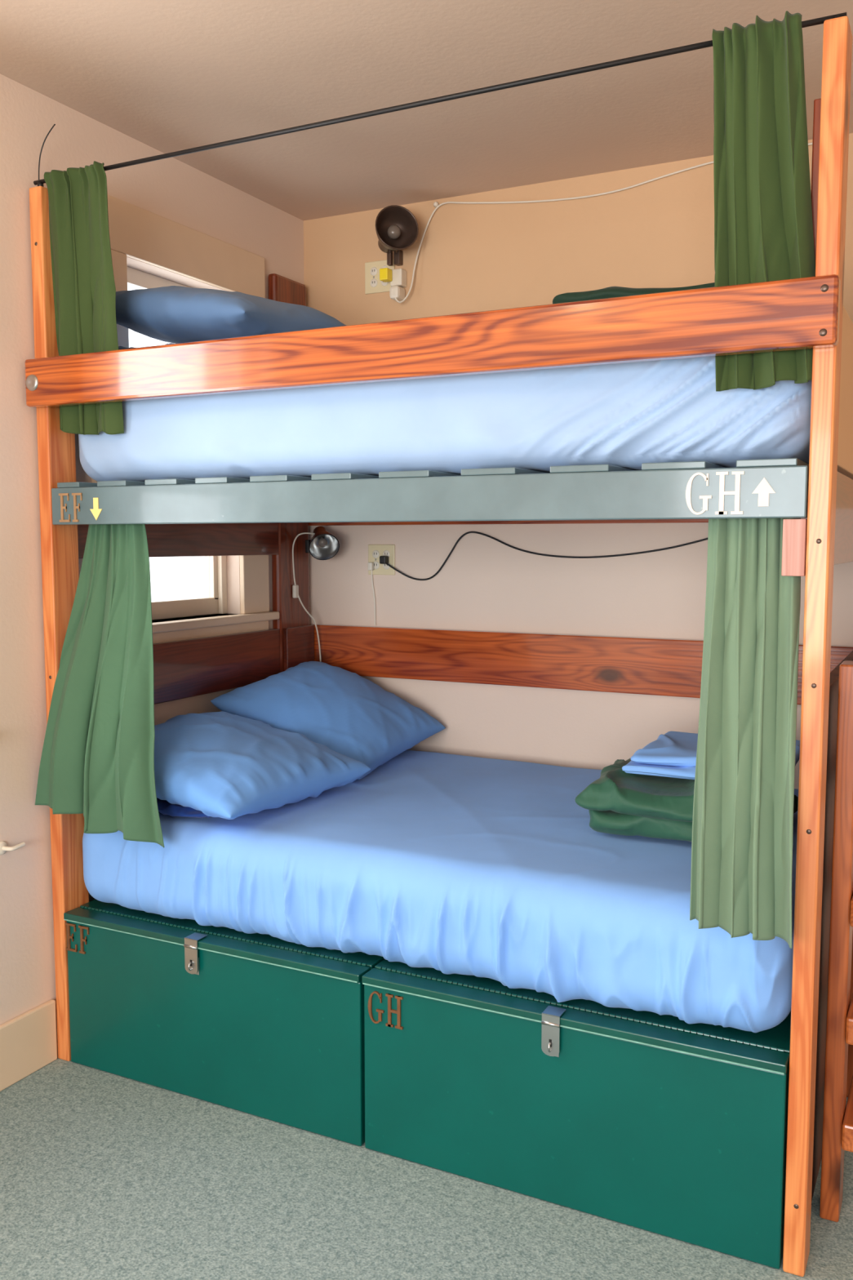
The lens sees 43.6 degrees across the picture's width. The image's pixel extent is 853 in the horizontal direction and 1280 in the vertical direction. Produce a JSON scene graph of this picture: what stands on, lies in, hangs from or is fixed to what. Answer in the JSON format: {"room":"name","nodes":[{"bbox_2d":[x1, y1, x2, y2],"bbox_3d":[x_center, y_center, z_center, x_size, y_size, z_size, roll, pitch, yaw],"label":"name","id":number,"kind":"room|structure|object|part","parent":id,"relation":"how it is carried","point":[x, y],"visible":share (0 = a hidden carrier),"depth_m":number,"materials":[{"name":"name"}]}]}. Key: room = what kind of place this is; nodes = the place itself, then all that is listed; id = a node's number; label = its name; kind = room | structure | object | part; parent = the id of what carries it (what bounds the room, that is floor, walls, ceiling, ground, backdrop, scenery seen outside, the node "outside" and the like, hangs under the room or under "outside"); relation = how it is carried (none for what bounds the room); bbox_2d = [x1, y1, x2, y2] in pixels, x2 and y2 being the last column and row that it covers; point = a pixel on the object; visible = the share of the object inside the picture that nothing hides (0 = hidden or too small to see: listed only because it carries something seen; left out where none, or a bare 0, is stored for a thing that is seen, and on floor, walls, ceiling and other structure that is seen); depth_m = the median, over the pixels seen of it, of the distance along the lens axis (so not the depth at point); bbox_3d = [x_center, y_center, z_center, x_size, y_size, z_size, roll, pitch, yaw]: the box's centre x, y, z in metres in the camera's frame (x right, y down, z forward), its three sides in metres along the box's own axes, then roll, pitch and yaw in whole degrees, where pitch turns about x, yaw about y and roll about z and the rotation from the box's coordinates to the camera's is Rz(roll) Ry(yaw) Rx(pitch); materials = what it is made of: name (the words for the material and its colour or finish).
{"room":"dormitory","nodes":[
{"label":"dormitory","id":0,"kind":"room"},
{"bbox_2d":[0,74,303,1055],"bbox_3d":[-1.875,-0.006,1.576,0.140,2.720,5.970,3,6,27],"label":"wall","id":1,"kind":"structure","parent":0,"point":[171,188],"depth_m":2.96,"materials":[{"name":"paint"}]},
{"bbox_2d":[0,840,25,854],"bbox_3d":[-1.134,0.566,2.905,0.041,0.038,0.065,3,6,27],"label":"wall hook","id":2,"kind":"object","parent":1,"relation":"attached to","point":[3,845],"visible":1,"depth_m":2.90,"materials":[{"name":"white plastic"}]},
{"bbox_3d":[-1.129,0.564,2.910,0.037,0.015,0.052,3,6,27],"label":"lever","id":3,"kind":"part","parent":2,"relation":"part of","materials":[{"name":"white plastic"}]},
{"bbox_2d":[0,999,57,1091],"bbox_3d":[-2.112,1.319,1.048,0.018,0.180,4.598,3,6,27],"label":"baseboard","id":4,"kind":"structure","parent":1,"relation":"attached to","point":[28,1041],"depth_m":2.99,"materials":[{"name":"paint"}]},
{"bbox_2d":[91,249,128,483],"bbox_3d":[-0.946,-0.598,3.196,0.020,1.120,0.155,3,6,27],"label":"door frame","id":5,"kind":"structure","parent":1,"relation":"attached to","point":[118,259],"depth_m":3.19,"materials":[{"name":"paint"}]},
{"bbox_2d":[106,194,265,620],"bbox_3d":[-0.837,-0.707,3.533,0.135,1.275,0.870,3,6,27],"label":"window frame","id":6,"kind":"structure","parent":1,"relation":"in","point":[145,236],"depth_m":3.49,"materials":[{"name":"paint"}]},
{"bbox_3d":[-0.879,-1.164,3.512,0.040,0.050,0.560,3,6,27],"label":"sash","id":7,"kind":"part","parent":6,"relation":"part of","materials":[{"name":"paint"}]},
{"bbox_3d":[-0.879,-0.104,3.610,0.040,0.060,0.560,3,6,27],"label":"sash bottom","id":8,"kind":"part","parent":6,"relation":"part of","materials":[{"name":"beige wood"}]},
{"bbox_3d":[-0.765,-0.653,3.788,0.040,1.020,0.050,3,6,27],"label":"sash","id":9,"kind":"part","parent":6,"relation":"part of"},
{"bbox_2d":[152,620,268,644],"bbox_3d":[-0.787,0.000,3.573,0.016,0.080,0.870,3,6,27],"label":"apron","id":10,"kind":"object","parent":1,"relation":"attached to","point":[166,637],"visible":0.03,"depth_m":3.64,"materials":[{"name":"paint"}]},
{"bbox_2d":[151,611,279,633],"bbox_3d":[-0.819,-0.056,3.584,0.145,0.030,0.930,3,6,27],"label":"sill","id":11,"kind":"structure","parent":1,"relation":"attached to","point":[192,623],"depth_m":3.61,"materials":[{"name":"paint"}]},
{"bbox_2d":[217,555,226,613],"bbox_3d":[-0.733,-0.652,3.784,0.020,1.120,0.030,3,6,27],"label":"window frame","id":12,"kind":"object","parent":1,"relation":"attached to","point":[221,560],"visible":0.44,"depth_m":3.82,"materials":[{"name":"paint"}]},
{"bbox_2d":[239,555,269,613],"bbox_3d":[-0.625,-0.657,3.832,0.020,1.120,0.155,3,6,27],"label":"window frame","id":13,"kind":"structure","parent":1,"relation":"attached to","point":[254,569],"depth_m":3.85,"materials":[{"name":"paint"}]},
{"bbox_2d":[0,0,852,220],"bbox_3d":[0.091,-1.318,0.461,4.540,0.100,6.250,3,6,27],"label":"ceiling","id":14,"kind":"structure","parent":0,"point":[169,76],"depth_m":2.83,"materials":[{"name":"paint"}]},
{"bbox_2d":[0,1055,852,1279],"bbox_3d":[0.091,1.490,0.722,4.540,0.100,6.250,3,6,27],"label":"floor","id":15,"kind":"structure","parent":0,"point":[104,1175],"depth_m":2.38,"materials":[{"name":"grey carpet"}]},
{"bbox_2d":[63,899,384,1146],"bbox_3d":[-0.310,0.962,3.407,0.972,0.450,1.325,3,6,27],"label":"storage chest","id":16,"kind":"object","parent":15,"relation":"on","point":[266,1026],"visible":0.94,"depth_m":2.81,"materials":[{"name":"teal paint"}]},
{"bbox_3d":[-0.624,0.839,2.824,0.042,0.096,0.003,3,6,27],"label":"hasp plate","id":17,"kind":"part","parent":16,"relation":"part of","materials":[{"name":"metal"}]},
{"bbox_3d":[-0.587,0.804,2.840,0.972,0.020,0.058,3,6,27],"label":"lid","id":18,"kind":"part","parent":16,"relation":"part of","materials":[{"name":"green paint"}]},
{"bbox_3d":[-0.291,0.749,3.423,0.972,0.022,1.245,3,6,27],"label":"lid","id":19,"kind":"part","parent":16,"relation":"part of","materials":[{"name":"green paint"}]},
{"bbox_2d":[24,16,852,1276],"bbox_3d":[0.142,-0.023,3.113,2.082,2.470,1.416,3,6,27],"label":"bunk bed","id":20,"kind":"object","parent":15,"relation":"on","point":[257,515],"visible":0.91,"depth_m":2.42,"materials":[{"name":"brown wood"}]},
{"bbox_3d":[-1.032,-0.004,3.022,0.045,2.450,0.100,3,6,27],"label":"post","id":21,"kind":"part","parent":20,"relation":"part of","materials":[{"name":"brown wood"}]},
{"bbox_2d":[35,524,164,848],"bbox_3d":[-0.873,0.092,2.885,0.450,0.887,0.187,3,6,27],"label":"curtain","id":22,"kind":"object","parent":20,"relation":"hanging from","point":[97,761],"visible":0.94,"depth_m":2.87,"materials":[{"name":"green fabric"}]},
{"bbox_3d":[-0.793,-0.372,3.497,0.036,0.195,1.018,3,6,27],"label":"rail","id":23,"kind":"part","parent":20,"relation":"part of","materials":[{"name":"brown wood"}]},
{"bbox_3d":[-0.517,-0.112,4.073,0.038,2.470,0.210,3,6,27],"label":"post","id":24,"kind":"part","parent":20,"relation":"part of","materials":[{"name":"brown wood"}]},
{"bbox_2d":[292,525,339,662],"bbox_3d":[-0.430,-0.142,4.040,0.144,0.577,0.205,-3,6,-31],"label":"lamp","id":25,"kind":"object","parent":20,"relation":"attached to","point":[323,545],"depth_m":4.02,"materials":[{"name":"metal"}]},
{"bbox_2d":[292,584,298,598],"bbox_3d":[-0.497,-0.184,4.042,0.016,0.050,0.025,3,6,27],"label":"switch","id":26,"kind":"object","parent":25,"relation":"attached to","point":[295,588],"depth_m":4.03,"materials":[{"name":"white plastic"}]},
{"bbox_3d":[-0.457,-0.134,4.080,0.119,0.553,0.080,-1,5,-14],"label":"white lamp cord","id":27,"kind":"part","parent":25,"relation":"part of","materials":[{"name":"white plastic"}]},
{"bbox_3d":[-0.389,-0.366,3.997,0.039,0.038,0.039,3,6,27],"label":"bulb","id":28,"kind":"part","parent":25,"relation":"part of","materials":[{"name":"glass"}]},
{"bbox_3d":[-0.157,-0.655,2.439,2.066,0.127,0.041,3,6,27],"label":"guard rail","id":29,"kind":"part","parent":20,"relation":"part of","materials":[{"name":"brown wood"}]},
{"bbox_2d":[33,12,847,186],"bbox_3d":[-0.143,-1.259,2.425,2.060,0.159,0.016,3,6,27],"label":"curtain rod","id":30,"kind":"object","parent":20,"relation":"attached to","point":[820,20],"visible":0.94,"depth_m":2.34,"materials":[{"name":"black metal"}]},
{"bbox_2d":[43,160,124,435],"bbox_3d":[-0.919,-0.899,2.851,0.234,0.699,0.066,3,6,27],"label":"curtain","id":31,"kind":"object","parent":30,"relation":"hanging from","point":[84,290],"visible":0.8,"depth_m":2.84,"materials":[{"name":"green fabric"}]},
{"bbox_2d":[712,10,815,391],"bbox_3d":[0.656,-0.836,2.054,0.214,0.690,0.068,3,6,27],"label":"curtain","id":32,"kind":"object","parent":30,"relation":"hanging from","point":[763,222],"visible":0.8,"depth_m":2.05,"materials":[{"name":"green fabric"}]},
{"bbox_2d":[78,355,812,481],"bbox_3d":[0.155,-0.587,3.078,1.966,0.279,1.282,3,6,27],"label":"mattress","id":33,"kind":"object","parent":20,"relation":"on","point":[626,415],"visible":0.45,"depth_m":2.42,"materials":[{"name":"blue fabric"}]},
{"bbox_2d":[118,342,173,349],"bbox_3d":[-0.576,-0.804,3.156,0.560,0.131,0.660,3,6,27],"label":"pillow","id":34,"kind":"object","parent":33,"relation":"on","point":[119,347],"visible":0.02,"depth_m":2.96,"materials":[{"name":"blue fabric"}]},
{"bbox_2d":[115,285,346,343],"bbox_3d":[-0.572,-0.941,3.164,0.567,0.189,0.665,3,6,27],"label":"pillow","id":35,"kind":"object","parent":34,"relation":"on","point":[175,314],"visible":0.57,"depth_m":2.91,"materials":[{"name":"blue fabric"}]},
{"bbox_2d":[552,282,715,303],"bbox_3d":[0.649,-0.816,2.856,0.557,0.211,0.521,3,6,27],"label":"folded blanket","id":36,"kind":"object","parent":33,"relation":"on","point":[611,291],"visible":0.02,"depth_m":2.70,"materials":[{"name":"green fabric"}]},
{"bbox_3d":[0.451,-0.446,3.693,2.076,0.085,0.037,3,6,27],"label":"platform rail","id":37,"kind":"part","parent":20,"relation":"part of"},
{"bbox_2d":[689,518,800,948],"bbox_3d":[0.648,0.154,2.136,0.217,0.872,0.165,3,6,27],"label":"curtain","id":38,"kind":"object","parent":20,"relation":"hanging from","point":[742,844],"visible":0.91,"depth_m":2.13,"materials":[{"name":"green fabric"}]},
{"bbox_3d":[0.767,-0.851,2.085,0.018,0.370,0.090,3,6,27],"label":"post","id":39,"kind":"part","parent":20,"relation":"part of","materials":[{"name":"brown wood"}]},
{"bbox_3d":[0.773,0.075,2.112,0.043,2.460,0.090,3,6,27],"label":"post","id":40,"kind":"part","parent":20,"relation":"part of","materials":[{"name":"brown wood"}]},
{"bbox_3d":[1.041,0.647,2.718,0.028,1.170,1.124,3,6,27],"label":"panel","id":41,"kind":"part","parent":20,"relation":"part of","materials":[{"name":"brown wood"}]},
{"bbox_3d":[1.043,-0.292,2.630,0.033,0.195,1.124,3,6,27],"label":"rail","id":42,"kind":"part","parent":20,"relation":"part of","materials":[{"name":"brown wood"}]},
{"bbox_3d":[1.041,-0.568,2.605,0.028,0.330,1.124,3,6,27],"label":"panel","id":43,"kind":"part","parent":20,"relation":"part of","materials":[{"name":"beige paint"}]},
{"bbox_2d":[361,959,791,1269],"bbox_3d":[0.574,1.003,2.965,0.990,0.450,1.325,3,6,27],"label":"storage chest","id":44,"kind":"object","parent":15,"relation":"on","point":[665,1125],"visible":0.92,"depth_m":2.37,"materials":[{"name":"teal paint"}]},
{"bbox_2d":[82,750,798,1032],"bbox_3d":[0.143,0.613,3.162,1.971,0.288,1.341,3,6,27],"label":"mattress","id":45,"kind":"object","parent":44,"relation":"on","point":[493,868],"visible":0.67,"depth_m":2.62,"materials":[{"name":"blue fabric"}]},
{"bbox_2d":[156,797,210,817],"bbox_3d":[-0.706,0.438,3.123,0.460,0.058,0.400,2,6,23],"label":"pillow","id":46,"kind":"object","parent":45,"relation":"on","point":[165,807],"visible":0.09,"depth_m":2.92,"materials":[{"name":"blue fabric"}]},
{"bbox_2d":[154,711,370,819],"bbox_3d":[-0.601,0.351,3.169,0.611,0.223,0.650,3,6,31],"label":"pillow","id":47,"kind":"object","parent":45,"relation":"on","point":[224,765],"visible":0.8,"depth_m":3.00,"materials":[{"name":"blue fabric"}]},
{"bbox_2d":[210,661,445,779],"bbox_3d":[-0.327,0.256,3.752,0.571,0.304,0.676,3,6,27],"label":"pillow","id":48,"kind":"object","parent":45,"relation":"on","point":[340,709],"visible":0.82,"depth_m":3.60,"materials":[{"name":"blue fabric"}]},
{"bbox_2d":[574,757,798,842],"bbox_3d":[0.714,0.416,2.873,0.520,0.149,0.551,3,6,27],"label":"folded blanket","id":49,"kind":"object","parent":45,"relation":"on","point":[619,802],"visible":0.48,"depth_m":2.71,"materials":[{"name":"green fabric"}]},
{"bbox_2d":[622,731,799,779],"bbox_3d":[0.797,0.315,2.913,0.432,0.063,0.427,3,6,27],"label":"sheet","id":50,"kind":"object","parent":49,"relation":"on","point":[673,754],"visible":0.41,"depth_m":2.83,"materials":[{"name":"blue fabric"}]},
{"bbox_3d":[0.277,0.880,2.373,0.042,0.096,0.003,3,6,27],"label":"hasp plate","id":51,"kind":"part","parent":44,"relation":"part of","materials":[{"name":"metal"}]},
{"bbox_3d":[0.297,0.845,2.397,0.990,0.020,0.058,3,6,27],"label":"lid","id":52,"kind":"part","parent":44,"relation":"part of","materials":[{"name":"green paint"}]},
{"bbox_3d":[0.592,0.790,2.981,0.990,0.022,1.245,3,6,27],"label":"lid","id":53,"kind":"part","parent":44,"relation":"part of","materials":[{"name":"green paint"}]},
{"bbox_2d":[819,660,852,1222],"bbox_3d":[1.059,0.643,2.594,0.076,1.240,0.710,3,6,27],"label":"wooden post","id":54,"kind":"object","parent":15,"relation":"on","point":[837,1119],"visible":1,"depth_m":2.31,"materials":[{"name":"brown wood"}]},
{"bbox_3d":[1.173,0.619,2.860,0.040,1.240,0.090,3,6,27],"label":"rail","id":55,"kind":"part","parent":54,"relation":"part of","materials":[{"name":"brown wood"}]},
{"bbox_2d":[303,133,852,325],"bbox_3d":[1.464,-0.963,3.235,4.540,1.120,0.140,3,6,27],"label":"wall","id":56,"kind":"structure","parent":0,"point":[657,233],"depth_m":3.67,"materials":[{"name":"beige paint"}]},
{"bbox_2d":[364,258,395,294],"bbox_3d":[-0.174,-1.345,3.942,0.125,0.115,0.010,3,6,27],"label":"wall outlet","id":57,"kind":"object","parent":56,"relation":"attached to","point":[373,284],"visible":0.7,"depth_m":3.95,"materials":[{"name":"beige plastic"}]},
{"bbox_2d":[370,266,377,275],"bbox_3d":[-0.196,-1.367,3.948,0.031,0.031,0.002,3,6,27],"label":"socket","id":58,"kind":"object","parent":57,"relation":"attached to","point":[373,269],"depth_m":3.95,"materials":[{"name":"white plastic"}]},
{"bbox_2d":[370,278,377,287],"bbox_3d":[-0.196,-1.325,3.952,0.031,0.031,0.002,3,6,27],"label":"socket","id":59,"kind":"object","parent":57,"relation":"attached to","point":[373,281],"depth_m":3.95,"materials":[{"name":"white plastic"}]},
{"bbox_2d":[381,280,388,285],"bbox_3d":[-0.155,-1.323,3.931,0.031,0.031,0.002,3,6,27],"label":"socket","id":60,"kind":"object","parent":57,"relation":"attached to","point":[383,283],"depth_m":3.93,"materials":[{"name":"white plastic"}]},
{"bbox_2d":[379,267,406,301],"bbox_3d":[-0.121,-1.294,3.878,0.070,0.110,0.085,3,6,27],"label":"plug adapter","id":61,"kind":"object","parent":57,"relation":"attached to","point":[397,277],"visible":0.94,"depth_m":3.86,"materials":[{"name":"white plastic"}]},
{"bbox_2d":[375,204,418,266],"bbox_3d":[-0.131,-1.441,3.794,0.156,0.170,0.184,-2,6,-21],"label":"lamp","id":62,"kind":"object","parent":56,"relation":"attached to","point":[397,228],"visible":1,"depth_m":3.77,"materials":[{"name":"brown metal"}]},
{"bbox_3d":[-0.116,-1.441,3.768,0.048,0.048,0.053,-1,5,-9],"label":"bulb","id":63,"kind":"part","parent":62,"relation":"part of","materials":[{"name":"white glass"}]},
{"bbox_2d":[394,142,812,302],"bbox_3d":[0.536,-1.369,3.552,1.433,0.349,0.063,3,6,27],"label":"lamp cord","id":64,"kind":"object","parent":56,"relation":"attached to","point":[436,205],"visible":0.89,"depth_m":3.67,"materials":[{"name":"white plastic"}]},
{"bbox_2d":[308,522,852,789],"bbox_3d":[1.464,0.391,3.361,4.540,1.600,0.140,3,6,27],"label":"wall","id":65,"kind":"structure","parent":0,"point":[486,584],"depth_m":3.79,"materials":[{"name":"paint"}]},
{"bbox_2d":[368,544,395,575],"bbox_3d":[-0.171,-0.304,4.038,0.115,0.115,0.010,3,6,27],"label":"wall outlet","id":66,"kind":"object","parent":65,"relation":"attached to","point":[375,551],"visible":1,"depth_m":4.04,"materials":[{"name":"beige plastic"}]},
{"bbox_2d":[368,562,375,625],"bbox_3d":[-0.208,-0.175,4.055,0.021,0.240,0.027,3,6,27],"label":"extension cord","id":67,"kind":"object","parent":66,"relation":"hanging from","point":[371,565],"visible":1,"depth_m":4.06,"materials":[{"name":"plastic"}]},
{"bbox_3d":[-0.211,-0.280,4.043,0.018,0.030,0.020,3,6,27],"label":"cord","id":68,"kind":"part","parent":67,"relation":"part of","materials":[{"name":"white plastic"}]},
{"bbox_3d":[-0.203,-0.171,4.063,0.018,0.230,0.010,3,6,27],"label":"cord","id":69,"kind":"part","parent":67,"relation":"part of","materials":[{"name":"white plastic"}]},
{"bbox_2d":[372,550,379,558],"bbox_3d":[-0.193,-0.326,4.043,0.031,0.031,0.002,3,6,27],"label":"socket","id":70,"kind":"object","parent":66,"relation":"attached to","point":[375,553],"depth_m":4.04,"materials":[{"name":"white plastic"}]},
{"bbox_2d":[373,560,379,568],"bbox_3d":[-0.193,-0.284,4.047,0.031,0.031,0.002,3,6,27],"label":"socket","id":71,"kind":"object","parent":66,"relation":"attached to","point":[376,563],"depth_m":4.04,"materials":[{"name":"white plastic"}]},
{"bbox_2d":[382,550,390,556],"bbox_3d":[-0.152,-0.324,4.023,0.031,0.031,0.002,3,6,27],"label":"socket","id":72,"kind":"object","parent":66,"relation":"attached to","point":[385,553],"depth_m":4.02,"materials":[{"name":"white plastic"}]},
{"bbox_2d":[382,562,390,569],"bbox_3d":[-0.152,-0.282,4.027,0.031,0.031,0.002,3,6,27],"label":"socket","id":73,"kind":"object","parent":66,"relation":"attached to","point":[385,566],"depth_m":4.03,"materials":[{"name":"white plastic"}]},
{"bbox_2d":[379,531,707,580],"bbox_3d":[0.431,-0.297,3.728,1.333,0.194,0.031,3,6,25],"label":"power cord","id":74,"kind":"object","parent":65,"relation":"attached to","point":[383,559],"visible":0.96,"depth_m":3.78,"materials":[{"name":"plastic"}]}
]}

